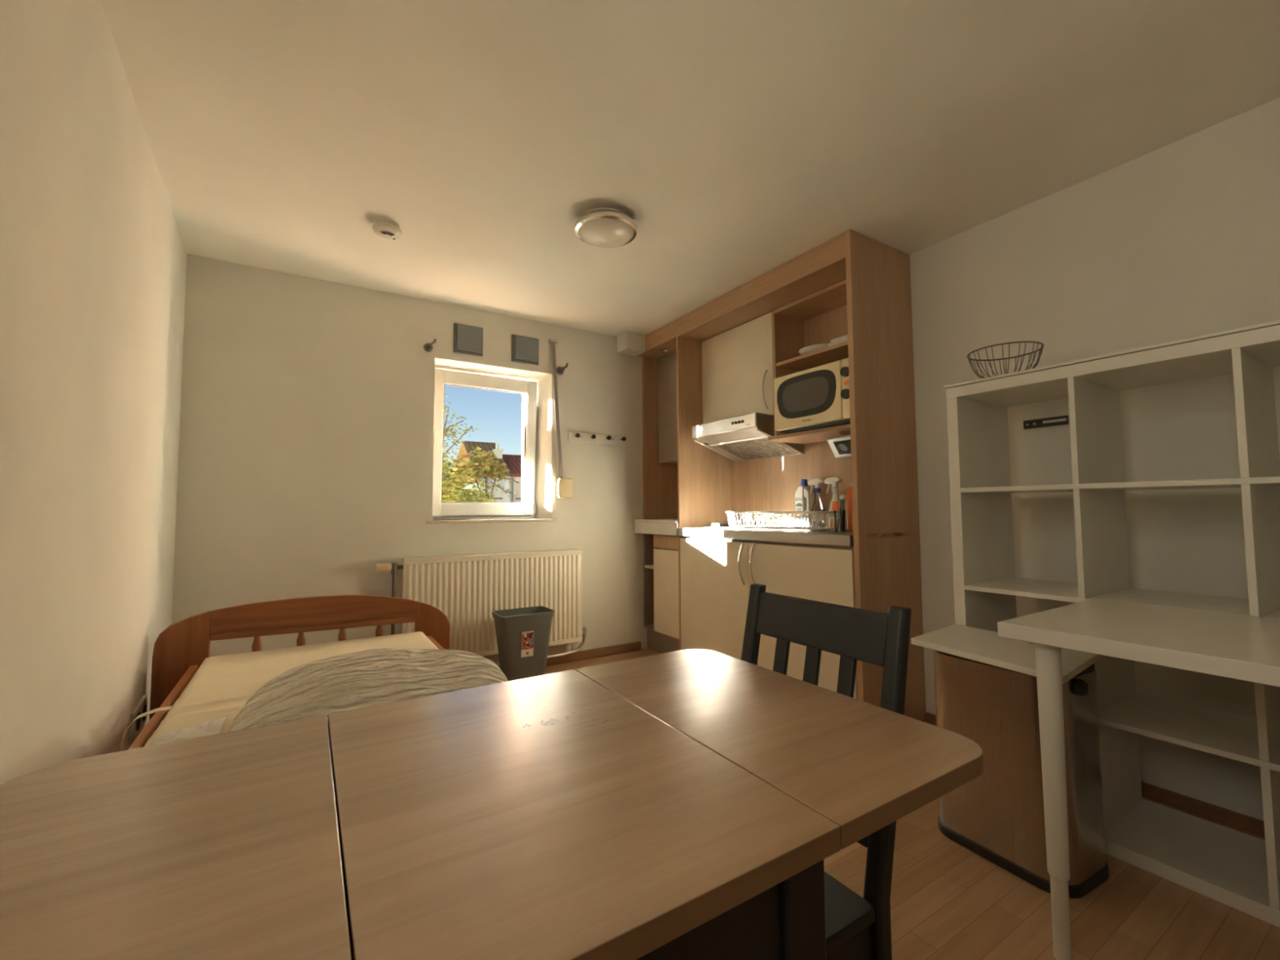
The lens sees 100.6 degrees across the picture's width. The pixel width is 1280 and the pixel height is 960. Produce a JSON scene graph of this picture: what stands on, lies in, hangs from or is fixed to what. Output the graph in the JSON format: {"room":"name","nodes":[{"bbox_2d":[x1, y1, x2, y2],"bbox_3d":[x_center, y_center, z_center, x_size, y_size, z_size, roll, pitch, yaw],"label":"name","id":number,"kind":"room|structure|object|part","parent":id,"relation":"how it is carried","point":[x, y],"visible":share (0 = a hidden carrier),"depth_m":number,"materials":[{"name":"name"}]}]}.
{"room":"studio apartment","nodes":[
{"label":"studio apartment","id":0,"kind":"room"},
{"bbox_2d":[0,0,186,784],"bbox_3d":[-1.012,-0.090,0.522,0.300,2.290,5.466,2,-4,-34],"label":"wall","id":1,"kind":"structure","parent":0,"point":[93,254],"depth_m":1.26,"materials":[{"name":"paint"}]},
{"bbox_2d":[128,694,147,742],"bbox_3d":[-1.803,0.854,1.915,0.016,0.100,0.220,2,-4,-34],"label":"wall socket","id":2,"kind":"object","parent":1,"relation":"attached to","point":[140,708],"visible":0.82,"depth_m":1.87,"materials":[{"name":"white plastic"}]},
{"bbox_2d":[136,712,140,730],"bbox_3d":[-1.766,0.851,1.873,0.004,0.060,0.060,2,-4,-34],"label":"outlet","id":3,"kind":"object","parent":2,"relation":"attached to","point":[138,721],"depth_m":1.87,"materials":[{"name":"grey plastic"}]},
{"bbox_2d":[142,702,146,720],"bbox_3d":[-1.829,0.856,1.963,0.004,0.060,0.060,2,-4,-34],"label":"outlet","id":4,"kind":"object","parent":2,"relation":"attached to","point":[144,704],"depth_m":1.96,"materials":[{"name":"grey plastic"}]},
{"bbox_2d":[171,253,669,663],"bbox_3d":[-1.147,0.072,3.438,3.365,2.290,0.360,2,-4,-32],"label":"wall","id":5,"kind":"structure","parent":0,"point":[305,460],"depth_m":2.96,"materials":[{"name":"paint"}]},
{"bbox_2d":[423,338,436,351],"bbox_3d":[-1.252,-0.806,3.174,0.064,0.068,0.063,2,-4,-32],"label":"curtain hook","id":6,"kind":"object","parent":5,"relation":"attached to","point":[428,347],"visible":1,"depth_m":3.18,"materials":[{"name":"metal"}]},
{"bbox_3d":[-1.259,-0.798,3.172,0.052,0.052,0.058,2,-4,-32],"label":"wall plate","id":7,"kind":"part","parent":6,"relation":"part of","materials":[{"name":"metal"}]},
{"bbox_2d":[430,338,436,345],"bbox_3d":[-1.233,-0.815,3.162,0.044,0.050,0.017,1,-3,-19],"label":"cup","id":8,"kind":"object","parent":6,"relation":"on","point":[433,342],"depth_m":3.16,"materials":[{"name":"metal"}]},
{"bbox_2d":[453,322,483,356],"bbox_3d":[-1.069,-0.877,3.316,0.180,0.183,0.024,2,-4,-32],"label":"air vent","id":9,"kind":"object","parent":5,"relation":"in","point":[467,340],"visible":1,"depth_m":3.30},
{"bbox_2d":[376,549,586,666],"bbox_3d":[-0.916,0.831,3.260,1.278,0.753,0.107,2,-4,-32],"label":"radiator","id":10,"kind":"object","parent":5,"relation":"attached to","point":[466,588],"visible":0.7,"depth_m":3.21,"materials":[{"name":"metal"}]},
{"bbox_2d":[401,549,582,561],"bbox_3d":[-0.872,0.463,3.293,1.104,0.015,0.076,2,-4,-32],"label":"grille","id":11,"kind":"object","parent":10,"relation":"attached to","point":[533,554],"depth_m":3.26,"materials":[{"name":"metal"}]},
{"bbox_2d":[426,368,556,523],"bbox_3d":[-0.982,-0.219,3.486,0.820,0.985,0.293,2,-4,-32],"label":"window","id":12,"kind":"structure","parent":5,"relation":"in","point":[445,512],"depth_m":3.50,"materials":[{"name":"white plastic"}]},
{"bbox_3d":[-1.272,-0.241,3.324,0.022,0.148,0.052,2,-4,-32],"label":"handle","id":13,"kind":"part","parent":12,"relation":"part of","materials":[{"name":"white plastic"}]},
{"bbox_3d":[-0.962,0.263,3.432,0.820,0.017,0.228,2,-4,-32],"label":"sill","id":14,"kind":"part","parent":12,"relation":"part of","materials":[{"name":"stone"}]},
{"bbox_2d":[511,334,538,364],"bbox_3d":[-0.755,-0.861,3.513,0.185,0.178,0.024,2,-4,-32],"label":"air vent","id":15,"kind":"object","parent":5,"relation":"in","point":[525,349],"visible":1,"depth_m":3.50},
{"bbox_2d":[548,338,573,498],"bbox_3d":[-0.537,-0.416,3.611,0.163,1.082,0.045,2,-4,-32],"label":"strap","id":16,"kind":"object","parent":5,"relation":"attached to","point":[564,486],"visible":1,"depth_m":3.58,"materials":[{"name":"fabric"}]},
{"bbox_2d":[556,363,568,374],"bbox_3d":[-0.528,-0.760,3.627,0.064,0.068,0.063,2,-4,-32],"label":"curtain hook","id":17,"kind":"object","parent":5,"relation":"attached to","point":[560,370],"visible":0.99,"depth_m":3.63,"materials":[{"name":"metal"}]},
{"bbox_3d":[-0.534,-0.752,3.625,0.052,0.052,0.058,2,-4,-32],"label":"wall plate","id":18,"kind":"part","parent":17,"relation":"part of","materials":[{"name":"metal"}]},
{"bbox_2d":[497,641,640,668],"bbox_3d":[-0.635,1.188,3.471,1.510,0.060,0.016,2,-4,-32],"label":"baseboard","id":19,"kind":"structure","parent":5,"relation":"attached to","point":[632,646],"depth_m":3.67,"materials":[{"name":"brown wood"}]},
{"bbox_2d":[568,431,626,444],"bbox_3d":[-0.285,-0.295,3.752,0.460,0.068,0.062,2,-4,-32],"label":"coat rack","id":20,"kind":"object","parent":5,"relation":"attached to","point":[577,437],"visible":1,"depth_m":3.76,"materials":[{"name":"paint"}]},
{"bbox_2d":[617,331,645,355],"bbox_3d":[-0.064,-0.994,3.887,0.163,0.125,0.140,2,-4,-32],"label":"box","id":21,"kind":"object","parent":5,"relation":"attached to","point":[632,344],"depth_m":3.84,"materials":[{"name":"paint"}]},
{"bbox_2d":[100,0,1279,336],"bbox_3d":[0.252,-1.257,1.387,3.640,0.120,5.450,2,-4,-32],"label":"ceiling","id":22,"kind":"structure","parent":0,"point":[739,139],"depth_m":1.74,"materials":[{"name":"paint"}]},
{"bbox_2d":[372,218,402,239],"bbox_3d":[-1.121,-1.109,2.359,0.120,0.051,0.120,2,-4,-32],"label":"smoke detector","id":23,"kind":"object","parent":22,"relation":"attached to","point":[388,228],"visible":1,"depth_m":2.33,"materials":[{"name":"white plastic"}]},
{"bbox_2d":[380,231,395,235],"bbox_3d":[-1.111,-1.087,2.341,0.061,0.007,0.029,2,-4,-32],"label":"grille","id":24,"kind":"object","parent":23,"relation":"attached to","point":[382,233],"depth_m":2.34,"materials":[{"name":"black plastic"}]},
{"bbox_2d":[573,207,637,248],"bbox_3d":[-0.150,-1.093,2.340,0.280,0.097,0.280,2,-4,-32],"label":"ceiling lamp","id":25,"kind":"object","parent":22,"relation":"attached to","point":[602,227],"visible":1,"depth_m":2.27,"materials":[{"name":"white glass"}]},
{"bbox_2d":[544,648,1279,959],"bbox_3d":[0.267,1.149,1.253,3.640,0.120,5.450,2,-4,-32],"label":"floor","id":26,"kind":"structure","parent":0,"point":[948,901],"depth_m":1.34,"materials":[{"name":"brown wood"}]},
{"bbox_2d":[127,594,449,750],"bbox_3d":[-0.935,0.792,1.580,1.107,0.645,1.837,2,-4,-32],"label":"bed","id":27,"kind":"object","parent":26,"relation":"on","point":[180,649],"visible":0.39,"depth_m":2.23,"materials":[{"name":"brown wood"}]},
{"bbox_3d":[-1.295,0.786,1.351,0.024,0.195,1.780,2,-4,-32],"label":"rail","id":28,"kind":"part","parent":27,"relation":"part of","materials":[{"name":"brown wood"}]},
{"bbox_3d":[-1.810,0.838,2.093,0.173,0.620,0.028,2,-4,-32],"label":"head post","id":29,"kind":"part","parent":27,"relation":"part of","materials":[{"name":"brown wood"}]},
{"bbox_2d":[119,631,439,751],"bbox_3d":[-0.951,0.737,1.563,0.910,0.170,1.748,2,-4,-32],"label":"mattress","id":30,"kind":"object","parent":27,"relation":"on","point":[220,687],"visible":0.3,"depth_m":1.85,"materials":[{"name":"beige fabric"}]},
{"bbox_2d":[150,717,225,746],"bbox_3d":[-1.118,0.626,1.312,0.103,0.027,0.243,-2,-3,20],"label":"sheet","id":31,"kind":"object","parent":30,"relation":"on","point":[211,727],"visible":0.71,"depth_m":1.31,"materials":[{"name":"white fabric"}]},
{"bbox_2d":[228,648,507,731],"bbox_3d":[-0.701,0.571,1.453,0.682,0.136,0.806,2,-4,-32],"label":"quilt","id":32,"kind":"object","parent":30,"relation":"on","point":[353,680],"visible":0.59,"depth_m":1.37,"materials":[{"name":"beige fabric"}]},
{"bbox_3d":[-1.410,0.651,2.354,0.773,0.042,0.034,2,-4,-32],"label":"rail moulding","id":33,"kind":"part","parent":27,"relation":"part of","materials":[{"name":"brown wood"}]},
{"bbox_3d":[-1.411,0.580,2.359,0.773,0.130,0.028,2,-4,-32],"label":"head rail","id":34,"kind":"part","parent":27,"relation":"part of","materials":[{"name":"brown wood"}]},
{"bbox_3d":[-1.014,0.878,2.591,0.161,0.586,0.028,2,-4,-32],"label":"head post","id":35,"kind":"part","parent":27,"relation":"part of","materials":[{"name":"brown wood"}]},
{"bbox_3d":[-0.550,0.808,1.818,0.024,0.195,1.780,2,-4,-32],"label":"rail","id":36,"kind":"part","parent":27,"relation":"part of","materials":[{"name":"brown wood"}]},
{"bbox_2d":[0,648,983,959],"bbox_3d":[-0.142,0.696,0.622,1.030,0.720,0.591,2,-4,-32],"label":"dining table","id":37,"kind":"object","parent":26,"relation":"on","point":[686,804],"visible":1,"depth_m":0.51,"materials":[{"name":"laminate"}]},
{"bbox_3d":[0.145,0.702,0.504,0.053,0.693,0.052,2,-4,-32],"label":"leg","id":38,"kind":"part","parent":37,"relation":"part of","materials":[{"name":"brown wood"}]},
{"bbox_2d":[491,605,555,680],"bbox_3d":[-0.673,0.976,3.061,0.320,0.438,0.215,2,-4,-32],"label":"waste bin","id":39,"kind":"object","parent":26,"relation":"on","point":[522,634],"visible":0.8,"depth_m":2.99,"materials":[{"name":"grey plastic"}]},
{"bbox_2d":[521,631,533,649],"bbox_3d":[-0.630,0.903,2.981,0.068,0.091,0.008,2,-4,-32],"label":"sticker","id":40,"kind":"object","parent":39,"relation":"attached to","point":[527,637],"depth_m":2.98,"materials":[{"name":"paper"}]},
{"bbox_2d":[643,533,679,653],"bbox_3d":[0.320,0.807,3.801,0.416,0.845,0.505,2,-4,-32],"label":"base unit","id":41,"kind":"object","parent":26,"relation":"on","point":[660,552],"visible":0.55,"depth_m":3.70,"materials":[{"name":"brown wood"}]},
{"bbox_2d":[644,564,653,568],"bbox_3d":[0.230,0.638,3.957,0.376,0.018,0.132,2,-4,-32],"label":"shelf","id":42,"kind":"object","parent":41,"relation":"attached to","point":[646,566],"depth_m":3.88,"materials":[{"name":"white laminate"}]},
{"bbox_2d":[634,518,678,535],"bbox_3d":[0.298,0.331,3.804,0.473,0.100,0.523,2,-4,-32],"label":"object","id":43,"kind":"object","parent":41,"relation":"on","point":[655,526],"visible":0.73,"depth_m":3.66,"materials":[{"name":"white laminate"}]},
{"bbox_3d":[0.193,0.427,3.647,0.018,0.088,0.339,2,-4,-32],"label":"drawer","id":44,"kind":"part","parent":41,"relation":"part of","materials":[{"name":"brown wood"}]},
{"bbox_3d":[0.195,0.767,3.628,0.018,0.577,0.339,2,-4,-32],"label":"door","id":45,"kind":"part","parent":41,"relation":"part of","materials":[{"name":"beige laminate"}]},
{"bbox_2d":[680,536,857,699],"bbox_3d":[0.781,0.760,3.000,0.488,0.845,1.302,2,-4,-32],"label":"base cabinet","id":46,"kind":"object","parent":26,"relation":"on","point":[717,575],"visible":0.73,"depth_m":2.92,"materials":[{"name":"brown wood"}]},
{"bbox_3d":[0.437,0.734,3.184,0.019,0.742,0.626,2,-4,-32],"label":"door","id":47,"kind":"part","parent":46,"relation":"part of","materials":[{"name":"beige laminate"}]},
{"bbox_3d":[0.560,0.465,2.945,0.040,0.234,0.014,2,-4,-32],"label":"handle","id":48,"kind":"part","parent":46,"relation":"part of","materials":[{"name":"metal"}]},
{"bbox_3d":[0.607,0.454,2.871,0.040,0.234,0.014,2,-4,-32],"label":"handle","id":49,"kind":"part","parent":46,"relation":"part of","materials":[{"name":"metal"}]},
{"bbox_2d":[678,523,853,546],"bbox_3d":[0.786,0.294,3.038,0.462,0.083,1.293,2,-4,-32],"label":"countertop","id":50,"kind":"structure","parent":46,"relation":"on","point":[822,537],"depth_m":2.82,"materials":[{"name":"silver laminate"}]},
{"bbox_2d":[695,523,748,528],"bbox_3d":[0.560,0.291,3.423,0.280,0.031,0.300,2,-4,-32],"label":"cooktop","id":51,"kind":"object","parent":50,"relation":"in","point":[717,526],"depth_m":3.34,"materials":[{"name":"white metal"}]},
{"bbox_2d":[725,511,839,532],"bbox_3d":[0.775,0.226,2.933,0.239,0.104,0.662,2,-4,-32],"label":"dish rack","id":52,"kind":"object","parent":50,"relation":"on","point":[748,524],"visible":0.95,"depth_m":2.86,"materials":[{"name":"white metal"}]},
{"bbox_2d":[795,479,814,527],"bbox_3d":[0.958,0.140,3.087,0.064,0.290,0.097,2,-4,-32],"label":"bottle","id":53,"kind":"object","parent":50,"relation":"on","point":[804,500],"visible":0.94,"depth_m":3.07,"materials":[{"name":"white plastic"}]},
{"bbox_2d":[807,478,825,527],"bbox_3d":[0.990,0.135,2.980,0.059,0.288,0.103,2,-4,-32],"label":"spray bottle","id":54,"kind":"object","parent":50,"relation":"on","point":[816,482],"visible":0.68,"depth_m":2.97,"materials":[{"name":"clear plastic"}]},
{"bbox_2d":[824,476,841,531],"bbox_3d":[1.035,0.127,2.841,0.059,0.288,0.103,2,-4,-32],"label":"spray bottle","id":55,"kind":"object","parent":50,"relation":"on","point":[834,504],"visible":0.73,"depth_m":2.82,"materials":[{"name":"white plastic"}]},
{"bbox_2d":[833,510,845,532],"bbox_3d":[0.997,0.206,2.652,0.054,0.110,0.054,2,-4,-32],"label":"drinking glass","id":56,"kind":"object","parent":50,"relation":"on","point":[844,511],"visible":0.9,"depth_m":2.64,"materials":[{"name":"clear glass"}]},
{"bbox_2d":[838,494,846,531],"bbox_3d":[1.009,0.164,2.644,0.034,0.181,0.041,2,-4,-32],"label":"brush","id":57,"kind":"object","parent":56,"relation":"in","point":[842,497],"visible":1,"depth_m":2.64,"materials":[{"name":"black plastic"}]},
{"bbox_3d":[1.004,0.175,2.646,0.016,0.159,0.031,2,-4,-32],"label":"handle","id":58,"kind":"part","parent":57,"relation":"part of","materials":[{"name":"black plastic"}]},
{"bbox_2d":[846,480,853,530],"bbox_3d":[1.141,0.137,2.824,0.062,0.264,0.093,2,-4,-32],"label":"bottle","id":59,"kind":"object","parent":50,"relation":"on","point":[849,491],"visible":0.31,"depth_m":2.82,"materials":[{"name":"plastic"}]},
{"bbox_3d":[0.781,0.701,2.638,0.019,0.742,0.660,2,-4,-32],"label":"door","id":60,"kind":"part","parent":46,"relation":"part of","materials":[{"name":"beige laminate"}]},
{"bbox_2d":[637,229,925,721],"bbox_3d":[0.667,0.053,3.264,0.472,2.287,1.859,2,-4,-32],"label":"surround","id":61,"kind":"object","parent":26,"relation":"on","point":[876,318],"visible":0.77,"depth_m":2.57,"materials":[{"name":"brown wood"}]},
{"bbox_2d":[641,351,677,519],"bbox_3d":[0.321,-0.327,3.869,0.398,1.219,0.505,2,-4,-32],"label":"upper cabinet","id":62,"kind":"object","parent":61,"relation":"attached to","point":[659,376],"visible":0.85,"depth_m":3.99,"materials":[{"name":"brown wood"}]},
{"bbox_3d":[0.270,-0.533,3.833,0.018,0.802,0.475,2,-4,-32],"label":"door","id":63,"kind":"part","parent":62,"relation":"part of","materials":[{"name":"brown wood"}]},
{"bbox_2d":[659,347,669,351],"bbox_3d":[0.174,-0.937,3.832,0.072,0.006,0.072,2,-4,-32],"label":"spotlight","id":64,"kind":"object","parent":61,"relation":"on","point":[661,349],"depth_m":3.83,"materials":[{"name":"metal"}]},
{"bbox_3d":[0.443,0.132,3.608,0.450,2.170,0.018,2,-4,-32],"label":"panel","id":65,"kind":"part","parent":61,"relation":"part of","materials":[{"name":"brown wood"}]},
{"bbox_2d":[702,311,773,423],"bbox_3d":[0.683,-0.661,3.409,0.288,0.605,0.650,2,-4,-32],"label":"upper cabinet","id":66,"kind":"object","parent":61,"relation":"attached to","point":[737,362],"visible":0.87,"depth_m":3.32,"materials":[{"name":"brown wood"}]},
{"bbox_3d":[0.727,-0.530,3.100,0.040,0.234,0.014,2,-4,-32],"label":"handle","id":67,"kind":"part","parent":66,"relation":"part of","materials":[{"name":"metal"}]},
{"bbox_2d":[692,412,804,462],"bbox_3d":[0.657,-0.252,3.326,0.401,0.220,0.584,2,-4,-32],"label":"hood","id":68,"kind":"object","parent":61,"relation":"attached to","point":[743,437],"visible":0.91,"depth_m":3.23,"materials":[{"name":"metal"}]},
{"bbox_3d":[0.512,-0.192,3.571,0.368,0.129,0.010,2,-4,-32],"label":"edge trim","id":69,"kind":"part","parent":68,"relation":"part of","materials":[{"name":"metal"}]},
{"bbox_3d":[0.496,-0.326,3.229,0.005,0.075,0.576,2,-4,-32],"label":"control panel","id":70,"kind":"part","parent":68,"relation":"part of","materials":[{"name":"metal"}]},
{"bbox_3d":[0.817,-0.221,3.086,0.368,0.129,0.010,2,-4,-32],"label":"edge trim","id":71,"kind":"part","parent":68,"relation":"part of","materials":[{"name":"metal"}]},
{"bbox_2d":[768,279,850,444],"bbox_3d":[1.018,-0.614,2.845,0.318,0.766,0.651,2,-4,-32],"label":"upper cabinet","id":72,"kind":"object","parent":61,"relation":"attached to","point":[788,331],"visible":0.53,"depth_m":2.99,"materials":[{"name":"brown wood"}]},
{"bbox_3d":[1.026,-0.245,2.817,0.318,0.019,0.633,2,-4,-32],"label":"board","id":73,"kind":"part","parent":72,"relation":"part of","materials":[{"name":"brown wood"}]},
{"bbox_2d":[773,357,849,434],"bbox_3d":[0.993,-0.409,2.755,0.351,0.300,0.500,2,-4,-32],"label":"microwave","id":74,"kind":"object","parent":72,"relation":"on","point":[816,397],"visible":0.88,"depth_m":2.66,"materials":[{"name":"beige plastic"}]},
{"bbox_3d":[0.962,-0.509,2.495,0.017,0.048,0.048,2,-4,-32],"label":"knob","id":75,"kind":"part","parent":74,"relation":"part of","materials":[{"name":"black plastic"}]},
{"bbox_3d":[0.962,-0.404,2.489,0.017,0.048,0.048,2,-4,-32],"label":"knob","id":76,"kind":"part","parent":74,"relation":"part of","materials":[{"name":"black plastic"}]},
{"bbox_3d":[0.982,-0.431,2.493,0.020,0.285,0.068,2,-4,-32],"label":"control panel","id":77,"kind":"part","parent":74,"relation":"part of","materials":[{"name":"beige plastic"}]},
{"bbox_3d":[1.055,-0.677,2.861,0.242,0.019,0.633,2,-4,-32],"label":"shelf","id":78,"kind":"part","parent":72,"relation":"part of","materials":[{"name":"brown wood"}]},
{"bbox_2d":[798,343,827,355],"bbox_3d":[0.993,-0.701,2.943,0.220,0.039,0.220,2,-4,-32],"label":"plate","id":79,"kind":"object","parent":72,"relation":"on","point":[810,348],"visible":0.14,"depth_m":2.88,"materials":[{"name":"white ceramic"}]},
{"bbox_2d":[827,334,848,346],"bbox_3d":[1.117,-0.714,2.727,0.185,0.038,0.230,2,-4,-32],"label":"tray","id":80,"kind":"object","parent":72,"relation":"on","point":[844,338],"visible":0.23,"depth_m":2.72,"materials":[{"name":"white ceramic"}]},
{"bbox_2d":[838,431,850,434],"bbox_3d":[1.067,-0.241,2.696,0.114,0.003,0.114,2,-4,-32],"label":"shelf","id":81,"kind":"object","parent":72,"relation":"on","point":[839,432],"depth_m":2.70,"materials":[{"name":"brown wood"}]},
{"bbox_2d":[826,435,851,459],"bbox_3d":[1.172,-0.182,2.768,0.119,0.114,0.385,2,-4,-32],"label":"block","id":82,"kind":"object","parent":61,"relation":"attached to","point":[840,446],"visible":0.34,"depth_m":2.86,"materials":[{"name":"white plastic"}]},
{"bbox_3d":[1.155,-0.180,2.745,0.051,0.067,0.335,2,-4,-32],"label":"plate","id":83,"kind":"part","parent":82,"relation":"part of","materials":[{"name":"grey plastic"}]},
{"bbox_2d":[837,443,848,453],"bbox_3d":[1.088,-0.172,2.847,0.039,0.050,0.060,2,-4,-32],"label":"outlet","id":84,"kind":"object","parent":82,"relation":"attached to","point":[842,447],"depth_m":2.85,"materials":[{"name":"black plastic"}]},
{"bbox_3d":[1.154,0.007,2.490,0.472,2.287,0.028,2,-4,-32],"label":"panel","id":85,"kind":"part","parent":61,"relation":"part of","materials":[{"name":"brown wood"}]},
{"bbox_2d":[741,583,911,959],"bbox_3d":[0.184,0.650,0.943,0.455,0.845,0.379,2,-4,-32],"label":"dining chair","id":86,"kind":"object","parent":26,"relation":"on","point":[857,927],"visible":0.38,"depth_m":0.93,"materials":[{"name":"black paint"}]},
{"bbox_3d":[0.235,0.662,1.179,0.117,0.845,0.033,2,-4,-32],"label":"post","id":87,"kind":"part","parent":86,"relation":"part of","materials":[{"name":"black paint"}]},
{"bbox_3d":[0.356,0.292,1.073,0.035,0.088,0.313,2,-4,-32],"label":"rail","id":88,"kind":"part","parent":86,"relation":"part of","materials":[{"name":"black paint"}]},
{"bbox_3d":[0.239,0.728,0.780,0.300,0.069,0.020,2,-4,-32],"label":"rail","id":89,"kind":"part","parent":86,"relation":"part of","materials":[{"name":"black paint"}]},
{"bbox_3d":[0.134,0.691,0.910,0.337,0.020,0.379,2,-4,-32],"label":"seat","id":90,"kind":"part","parent":86,"relation":"part of","materials":[{"name":"black paint"}]},
{"bbox_3d":[0.304,0.603,1.022,0.024,0.035,0.313,2,-4,-32],"label":"rail","id":91,"kind":"part","parent":86,"relation":"part of","materials":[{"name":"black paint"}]},
{"bbox_3d":[0.419,0.645,0.887,0.117,0.845,0.033,2,-4,-32],"label":"post","id":92,"kind":"part","parent":86,"relation":"part of","materials":[{"name":"black paint"}]},
{"bbox_2d":[933,649,1109,898],"bbox_3d":[1.130,0.814,1.603,0.286,0.579,0.403,2,-4,-32],"label":"cabinet","id":93,"kind":"object","parent":26,"relation":"on","point":[997,815],"visible":0.62,"depth_m":1.48,"materials":[{"name":"brown wood"}]},
{"bbox_2d":[911,623,1101,684],"bbox_3d":[1.099,0.515,1.627,0.401,0.018,0.467,2,-4,-32],"label":"board","id":94,"kind":"object","parent":93,"relation":"on","point":[980,645],"visible":0.88,"depth_m":1.57,"materials":[{"name":"white laminate"}]},
{"bbox_3d":[1.125,0.534,1.623,0.272,0.018,0.380,2,-4,-32],"label":"lid","id":95,"kind":"part","parent":93,"relation":"part of","materials":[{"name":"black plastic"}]},
{"bbox_3d":[1.183,0.557,1.427,0.044,0.044,0.021,1,-4,-26],"label":"knob","id":96,"kind":"part","parent":93,"relation":"part of","materials":[{"name":"black plastic"}]},
{"bbox_2d":[946,324,1279,927],"bbox_3d":[1.706,0.356,1.433,0.390,1.466,1.470,2,-4,-32],"label":"shelf unit","id":97,"kind":"object","parent":26,"relation":"on","point":[1240,871],"visible":0.75,"depth_m":1.64,"materials":[{"name":"white laminate"}]},
{"bbox_3d":[1.326,0.393,2.038,0.390,1.388,0.038,2,-4,-32],"label":"frame","id":98,"kind":"part","parent":97,"relation":"part of","materials":[{"name":"white laminate"}]},
{"bbox_2d":[944,320,1279,388],"bbox_3d":[1.704,-0.381,1.476,0.404,0.009,1.478,2,-4,-32],"label":"board","id":99,"kind":"object","parent":97,"relation":"on","point":[1274,322],"visible":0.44,"depth_m":1.55,"materials":[{"name":"white laminate"}]},
{"bbox_2d":[966,341,1044,378],"bbox_3d":[1.305,-0.411,1.901,0.228,0.103,0.228,2,-4,-32],"label":"wire bowl","id":100,"kind":"object","parent":99,"relation":"on","point":[970,359],"visible":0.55,"depth_m":1.86,"materials":[{"name":"metal"}]},
{"bbox_3d":[1.702,-0.355,1.472,0.390,0.038,1.470,2,-4,-32],"label":"frame","id":101,"kind":"part","parent":97,"relation":"part of","materials":[{"name":"white laminate"}]},
{"bbox_3d":[1.711,1.069,1.394,0.390,0.038,1.470,2,-4,-32],"label":"frame","id":102,"kind":"part","parent":97,"relation":"part of","materials":[{"name":"white laminate"}]},
{"bbox_2d":[997,598,1279,959],"bbox_3d":[1.433,0.690,0.908,0.602,0.745,1.200,2,-4,-32],"label":"writing desk","id":103,"kind":"object","parent":26,"relation":"on","point":[1244,647],"visible":1,"depth_m":1.20,"materials":[{"name":"white paint"}]},
{"bbox_3d":[0.953,0.638,1.226,0.090,0.531,0.090,2,-4,-32],"label":"leg","id":104,"kind":"part","parent":103,"relation":"part of","materials":[{"name":"white laminate"}]},
{"bbox_2d":[909,97,1279,820],"bbox_3d":[1.716,-0.012,2.234,0.200,2.290,5.450,2,-4,-32],"label":"wall","id":105,"kind":"structure","parent":0,"point":[1180,239],"depth_m":1.92,"materials":[{"name":"paint"}]},
{"bbox_2d":[1023,415,1068,429],"bbox_3d":[1.645,-0.234,2.159,0.012,0.035,0.153,2,-4,-32],"label":"wall bracket","id":106,"kind":"object","parent":105,"relation":"attached to","point":[1058,420],"visible":1,"depth_m":2.15,"materials":[{"name":"black metal"}]},
{"bbox_3d":[1.659,-0.237,2.129,0.003,0.010,0.079,2,-4,-32],"label":"slide rail","id":107,"kind":"part","parent":106,"relation":"part of","materials":[{"name":"metal"}]},
{"bbox_2d":[925,712,1264,836],"bbox_3d":[2.184,1.054,1.237,0.016,0.045,3.075,2,-4,-32],"label":"baseboard","id":108,"kind":"structure","parent":105,"relation":"attached to","point":[1222,815],"depth_m":1.75,"materials":[{"name":"wood"}]},
{"label":"outside","id":109,"kind":"structure","parent":0,"visible":0},
{"bbox_3d":[-19.580,6.163,30.931,120.000,0.200,66.260,2,-4,-32],"label":"ground","id":110,"kind":"structure","parent":109,"visible":0},
{"bbox_2d":[441,390,496,502],"bbox_3d":[-3.856,1.510,10.488,2.126,6.651,1.309,2,-4,-32],"label":"tree","id":111,"kind":"object","parent":110,"relation":"on","point":[446,495],"visible":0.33,"depth_m":10.64,"materials":[{"name":"green plant"}]},
{"bbox_2d":[452,440,511,502],"bbox_3d":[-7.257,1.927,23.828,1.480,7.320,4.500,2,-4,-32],"label":"house","id":112,"kind":"structure","parent":110,"relation":"on","point":[500,495],"depth_m":22.90,"materials":[{"name":"white paint"}]},
{"bbox_3d":[-6.014,0.432,22.197,0.300,0.490,0.030,2,-4,-32],"label":"pane","id":113,"kind":"part","parent":112,"relation":"part of","materials":[{"name":"white glass"}]},
{"bbox_2d":[463,450,519,500],"bbox_3d":[-5.063,2.130,17.953,2.004,6.244,1.267,2,-4,-32],"label":"tree","id":114,"kind":"object","parent":110,"relation":"on","point":[496,469],"visible":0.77,"depth_m":17.97,"materials":[{"name":"green plant"}]},
{"bbox_2d":[502,453,521,502],"bbox_3d":[-5.243,2.241,25.017,3.190,6.800,4.300,2,-4,-32],"label":"house","id":115,"kind":"structure","parent":110,"relation":"on","point":[513,462],"depth_m":22.82,"materials":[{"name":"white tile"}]},
{"bbox_3d":[-5.088,0.441,22.838,0.310,0.530,0.030,2,-4,-32],"label":"pane","id":116,"kind":"part","parent":115,"relation":"part of","materials":[{"name":"white glass"}]}
]}

